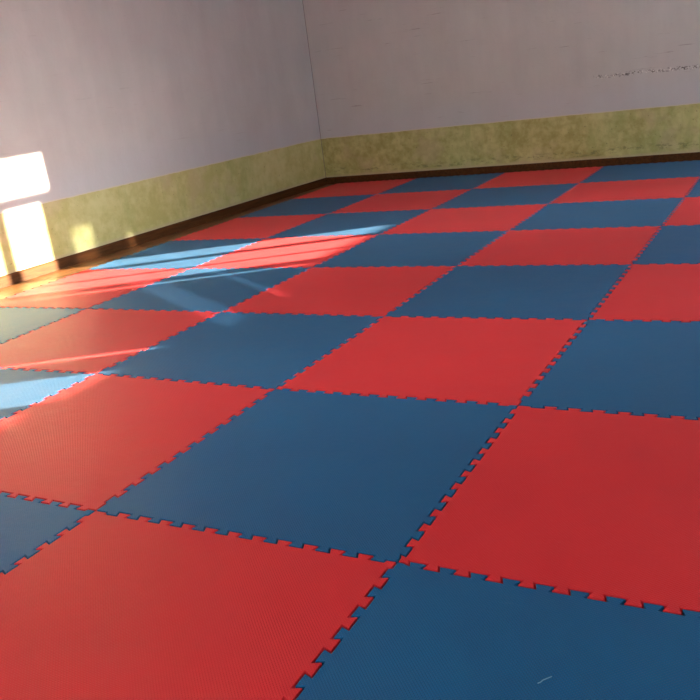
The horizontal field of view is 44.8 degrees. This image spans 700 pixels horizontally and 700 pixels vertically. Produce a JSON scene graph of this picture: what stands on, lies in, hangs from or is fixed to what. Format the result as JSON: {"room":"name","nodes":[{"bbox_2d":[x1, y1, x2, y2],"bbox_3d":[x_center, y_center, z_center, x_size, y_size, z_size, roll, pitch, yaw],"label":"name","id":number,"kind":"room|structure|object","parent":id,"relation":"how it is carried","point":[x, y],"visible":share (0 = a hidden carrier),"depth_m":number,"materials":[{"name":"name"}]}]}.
{"room":"exercise studio","nodes":[
{"label":"exercise studio","id":0,"kind":"room"},
{"bbox_2d":[0,0,325,275],"bbox_3d":[-3.615,-1.416,4.748,0.250,3.000,12.028,4,21,31],"label":"wall","id":1,"kind":"structure","parent":0,"point":[120,119],"depth_m":7.38,"materials":[{"name":"paint"}]},
{"bbox_2d":[0,177,326,288],"bbox_3d":[-3.240,-0.081,5.246,0.018,0.082,11.715,4,21,31],"label":"baseboard","id":2,"kind":"structure","parent":1,"relation":"attached to","point":[61,263],"depth_m":7.49,"materials":[{"name":"paint"}]},
{"bbox_2d":[0,184,333,298],"bbox_3d":[-0.478,0.134,3.776,7.700,0.120,12.300,2,20,29],"label":"floor","id":3,"kind":"structure","parent":0,"point":[16,288],"depth_m":7.00,"materials":[{"name":"brown wood"}]},
{"bbox_2d":[0,307,85,343],"bbox_3d":[-2.254,-0.098,4.996,1.015,0.020,1.029,2,20,29],"label":"mat","id":4,"kind":"object","parent":3,"relation":"on","point":[15,322],"visible":0.89,"depth_m":5.10,"materials":[{"name":"blue rubber"}]},
{"bbox_2d":[0,367,93,418],"bbox_3d":[-1.836,0.264,3.697,1.019,0.020,1.041,2,20,29],"label":"mat","id":5,"kind":"object","parent":3,"relation":"on","point":[20,388],"visible":0.91,"depth_m":3.81,"materials":[{"name":"blue rubber"}]},
{"bbox_2d":[0,492,94,574],"bbox_3d":[-1.431,0.632,2.385,1.016,0.020,1.015,2,20,29],"label":"mat","id":6,"kind":"object","parent":3,"relation":"on","point":[25,526],"visible":0.94,"depth_m":2.51,"materials":[{"name":"blue rubber"}]},
{"bbox_2d":[0,268,187,308],"bbox_3d":[-1.793,-0.422,5.815,1.014,0.020,1.015,2,20,29],"label":"mat","id":7,"kind":"object","parent":3,"relation":"on","point":[86,289],"visible":0.88,"depth_m":5.77,"materials":[{"name":"red rubber"}]},
{"bbox_2d":[0,308,219,373],"bbox_3d":[-1.386,-0.060,4.523,1.044,0.020,1.026,2,20,29],"label":"mat","id":8,"kind":"object","parent":3,"relation":"on","point":[89,341],"visible":0.88,"depth_m":4.47,"materials":[{"name":"red rubber"}]},
{"bbox_2d":[0,374,273,510],"bbox_3d":[-0.962,0.303,3.216,1.016,0.020,1.046,2,20,29],"label":"mat","id":9,"kind":"object","parent":3,"relation":"on","point":[84,444],"visible":0.88,"depth_m":3.14,"materials":[{"name":"red rubber"}]},
{"bbox_2d":[88,238,264,269],"bbox_3d":[-1.329,-0.747,6.638,1.015,0.020,1.015,2,20,29],"label":"mat","id":10,"kind":"object","parent":3,"relation":"on","point":[189,254],"visible":0.88,"depth_m":6.58,"materials":[{"name":"blue rubber"}]},
{"bbox_2d":[0,511,395,699],"bbox_3d":[-0.554,0.670,1.906,1.016,0.020,1.015,2,20,29],"label":"mat","id":11,"kind":"object","parent":3,"relation":"on","point":[119,607],"visible":0.95,"depth_m":1.98,"materials":[{"name":"red rubber"}]},
{"bbox_2d":[88,267,310,311],"bbox_3d":[-0.926,-0.384,5.342,1.040,0.020,1.015,2,20,29],"label":"mat","id":12,"kind":"object","parent":3,"relation":"on","point":[196,289],"visible":0.9,"depth_m":5.28,"materials":[{"name":"blue rubber"}]},
{"bbox_2d":[97,312,382,389],"bbox_3d":[-0.498,-0.019,4.031,1.025,0.020,1.014,2,20,29],"label":"mat","id":13,"kind":"object","parent":3,"relation":"on","point":[263,350],"visible":0.93,"depth_m":3.96,"materials":[{"name":"blue rubber"}]},
{"bbox_2d":[172,214,324,240],"bbox_3d":[-0.867,-1.071,7.459,1.015,0.020,1.024,2,20,29],"label":"mat","id":14,"kind":"object","parent":3,"relation":"on","point":[247,227],"visible":0.84,"depth_m":7.42,"materials":[{"name":"red rubber"}]},
{"bbox_2d":[191,234,378,268],"bbox_3d":[-0.456,-0.709,6.161,1.024,0.020,1.015,2,20,29],"label":"mat","id":15,"kind":"object","parent":3,"relation":"on","point":[295,252],"visible":0.89,"depth_m":6.11,"materials":[{"name":"red rubber"}]},
{"bbox_2d":[97,388,516,563],"bbox_3d":[-0.090,0.344,2.731,1.015,0.020,1.028,2,20,29],"label":"mat","id":16,"kind":"object","parent":3,"relation":"on","point":[354,474],"visible":0.95,"depth_m":2.62,"materials":[{"name":"blue rubber"}]},
{"bbox_2d":[238,194,375,217],"bbox_3d":[-0.401,-1.398,8.286,1.016,0.020,1.016,2,20,29],"label":"mat","id":17,"kind":"object","parent":3,"relation":"on","point":[322,205],"visible":0.91,"depth_m":8.24,"materials":[{"name":"blue rubber"}]},
{"bbox_2d":[222,266,455,316],"bbox_3d":[-0.038,-0.342,4.848,1.025,0.020,1.031,2,20,29],"label":"mat","id":18,"kind":"object","parent":3,"relation":"on","point":[371,290],"visible":0.91,"depth_m":4.78,"materials":[{"name":"red rubber"}]},
{"bbox_2d":[268,209,429,237],"bbox_3d":[0.007,-1.033,6.982,1.024,0.020,1.024,2,20,29],"label":"mat","id":19,"kind":"object","parent":3,"relation":"on","point":[361,223],"visible":0.89,"depth_m":6.93,"materials":[{"name":"blue rubber"}]},
{"bbox_2d":[293,178,416,198],"bbox_3d":[0.063,-1.724,9.110,1.016,0.020,1.016,2,20,29],"label":"mat","id":20,"kind":"object","parent":3,"relation":"on","point":[370,187],"visible":0.9,"depth_m":9.07,"materials":[{"name":"red rubber"}]},
{"bbox_2d":[329,189,470,213],"bbox_3d":[0.476,-1.360,7.807,1.016,0.020,1.016,2,20,29],"label":"mat","id":21,"kind":"object","parent":3,"relation":"on","point":[424,200],"visible":0.86,"depth_m":7.76,"materials":[{"name":"red rubber"}]},
{"bbox_2d":[314,231,506,267],"bbox_3d":[0.425,-0.671,5.681,1.016,0.020,1.016,2,20,29],"label":"mat","id":22,"kind":"object","parent":3,"relation":"on","point":[435,249],"visible":0.92,"depth_m":5.62,"materials":[{"name":"blue rubber"}]},
{"bbox_2d":[276,316,586,406],"bbox_3d":[0.374,0.019,3.554,1.014,0.020,1.014,2,20,29],"label":"mat","id":23,"kind":"object","parent":3,"relation":"on","point":[482,360],"visible":0.96,"depth_m":3.47,"materials":[{"name":"red rubber"}]},
{"bbox_2d":[379,173,502,193],"bbox_3d":[0.940,-1.686,8.631,1.016,0.020,1.016,2,20,29],"label":"mat","id":24,"kind":"object","parent":3,"relation":"on","point":[460,182],"visible":0.9,"depth_m":8.59,"materials":[{"name":"blue rubber"}]},
{"bbox_2d":[383,204,546,233],"bbox_3d":[0.889,-0.996,6.504,1.016,0.020,1.016,2,20,29],"label":"mat","id":25,"kind":"object","parent":3,"relation":"on","point":[495,218],"visible":0.9,"depth_m":6.45,"materials":[{"name":"red rubber"}]},
{"bbox_2d":[295,562,699,699],"bbox_3d":[0.323,0.708,1.427,1.016,0.020,1.016,2,20,29],"label":"mat","id":26,"kind":"object","parent":3,"relation":"on","point":[425,634],"visible":0.98,"depth_m":1.72,"materials":[{"name":"blue rubber"}]},
{"bbox_2d":[432,183,578,208],"bbox_3d":[1.353,-1.322,7.328,1.016,0.020,1.016,2,20,29],"label":"mat","id":27,"kind":"object","parent":3,"relation":"on","point":[539,194],"visible":0.94,"depth_m":7.28,"materials":[{"name":"blue rubber"}]},
{"bbox_2d":[386,264,630,320],"bbox_3d":[0.835,-0.304,4.372,1.015,0.020,1.031,2,20,29],"label":"mat","id":28,"kind":"object","parent":3,"relation":"on","point":[569,291],"visible":0.92,"depth_m":4.30,"materials":[{"name":"blue rubber"}]},
{"bbox_2d":[473,166,602,188],"bbox_3d":[1.817,-1.647,8.152,1.016,0.020,1.016,2,20,29],"label":"mat","id":29,"kind":"object","parent":3,"relation":"on","point":[570,175],"visible":0.89,"depth_m":8.11,"materials":[{"name":"red rubber"}]},
{"bbox_2d":[399,406,699,614],"bbox_3d":[0.785,0.382,2.256,1.023,0.020,1.022,2,20,29],"label":"mat","id":30,"kind":"object","parent":3,"relation":"on","point":[600,504],"visible":0.91,"depth_m":2.20,"materials":[{"name":"red rubber"}]},
{"bbox_2d":[458,226,660,265],"bbox_3d":[1.302,-0.632,5.202,1.016,0.020,1.016,2,20,29],"label":"mat","id":31,"kind":"object","parent":3,"relation":"on","point":[607,245],"visible":0.91,"depth_m":5.14,"materials":[{"name":"red rubber"}]},
{"bbox_2d":[509,197,684,230],"bbox_3d":[1.771,-0.960,6.030,1.019,0.020,1.030,2,20,29],"label":"mat","id":32,"kind":"object","parent":3,"relation":"on","point":[638,212],"visible":0.94,"depth_m":5.97,"materials":[{"name":"blue rubber"}]},
{"bbox_2d":[519,319,699,419],"bbox_3d":[1.248,0.057,3.077,1.023,0.020,1.015,2,20,29],"label":"mat","id":33,"kind":"object","parent":3,"relation":"on","point":[635,367],"visible":0.93,"depth_m":3.08,"materials":[{"name":"blue rubber"}]},
{"bbox_2d":[549,177,699,203],"bbox_3d":[2.232,-1.284,6.848,1.019,0.020,1.013,2,20,29],"label":"mat","id":34,"kind":"object","parent":3,"relation":"on","point":[678,187],"visible":0.9,"depth_m":6.80,"materials":[{"name":"red rubber"}]},
{"bbox_2d":[580,160,699,182],"bbox_3d":[2.691,-1.607,7.667,1.015,0.020,1.030,2,20,29],"label":"mat","id":35,"kind":"object","parent":3,"relation":"on","point":[683,169],"visible":0.91,"depth_m":7.63,"materials":[{"name":"blue rubber"}]},
{"bbox_2d":[589,263,699,322],"bbox_3d":[1.715,-0.269,3.899,1.016,0.020,1.016,2,20,29],"label":"mat","id":36,"kind":"object","parent":3,"relation":"on","point":[667,292],"visible":0.93,"depth_m":3.94,"materials":[{"name":"red rubber"}]},
{"bbox_2d":[632,224,699,264],"bbox_3d":[2.179,-0.594,4.723,1.016,0.020,1.016,2,20,29],"label":"mat","id":37,"kind":"object","parent":3,"relation":"on","point":[673,244],"visible":0.96,"depth_m":4.79,"materials":[{"name":"blue rubber"}]},
{"bbox_2d":[662,196,699,225],"bbox_3d":[2.647,-0.922,5.552,1.015,0.020,1.029,2,20,29],"label":"mat","id":38,"kind":"object","parent":3,"relation":"on","point":[688,212],"visible":0.94,"depth_m":5.63,"materials":[{"name":"red rubber"}]},
{"bbox_2d":[685,177,699,196],"bbox_3d":[3.106,-1.245,6.371,1.018,0.020,1.014,2,20,29],"label":"mat","id":39,"kind":"object","parent":3,"relation":"on","point":[695,192],"visible":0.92,"depth_m":6.38,"materials":[{"name":"blue rubber"}]},
{"bbox_2d":[303,0,699,176],"bbox_3d":[2.363,-3.274,8.082,7.100,3.000,0.250,2,20,29],"label":"wall","id":40,"kind":"structure","parent":0,"point":[400,85],"depth_m":8.62,"materials":[{"name":"paint"}]},
{"bbox_2d":[302,0,325,175],"bbox_3d":[-0.463,-3.391,9.474,0.008,2.920,0.006,2,20,29],"label":"trim","id":41,"kind":"structure","parent":40,"relation":"attached to","point":[302,0],"depth_m":9.61,"materials":[{"name":"grey"}]},
{"bbox_2d":[327,152,699,184],"bbox_3d":[2.534,-1.850,8.386,6.382,0.082,0.018,2,20,29],"label":"baseboard","id":42,"kind":"structure","parent":40,"relation":"attached to","point":[679,157],"depth_m":8.78,"materials":[{"name":"paint"}]}
]}

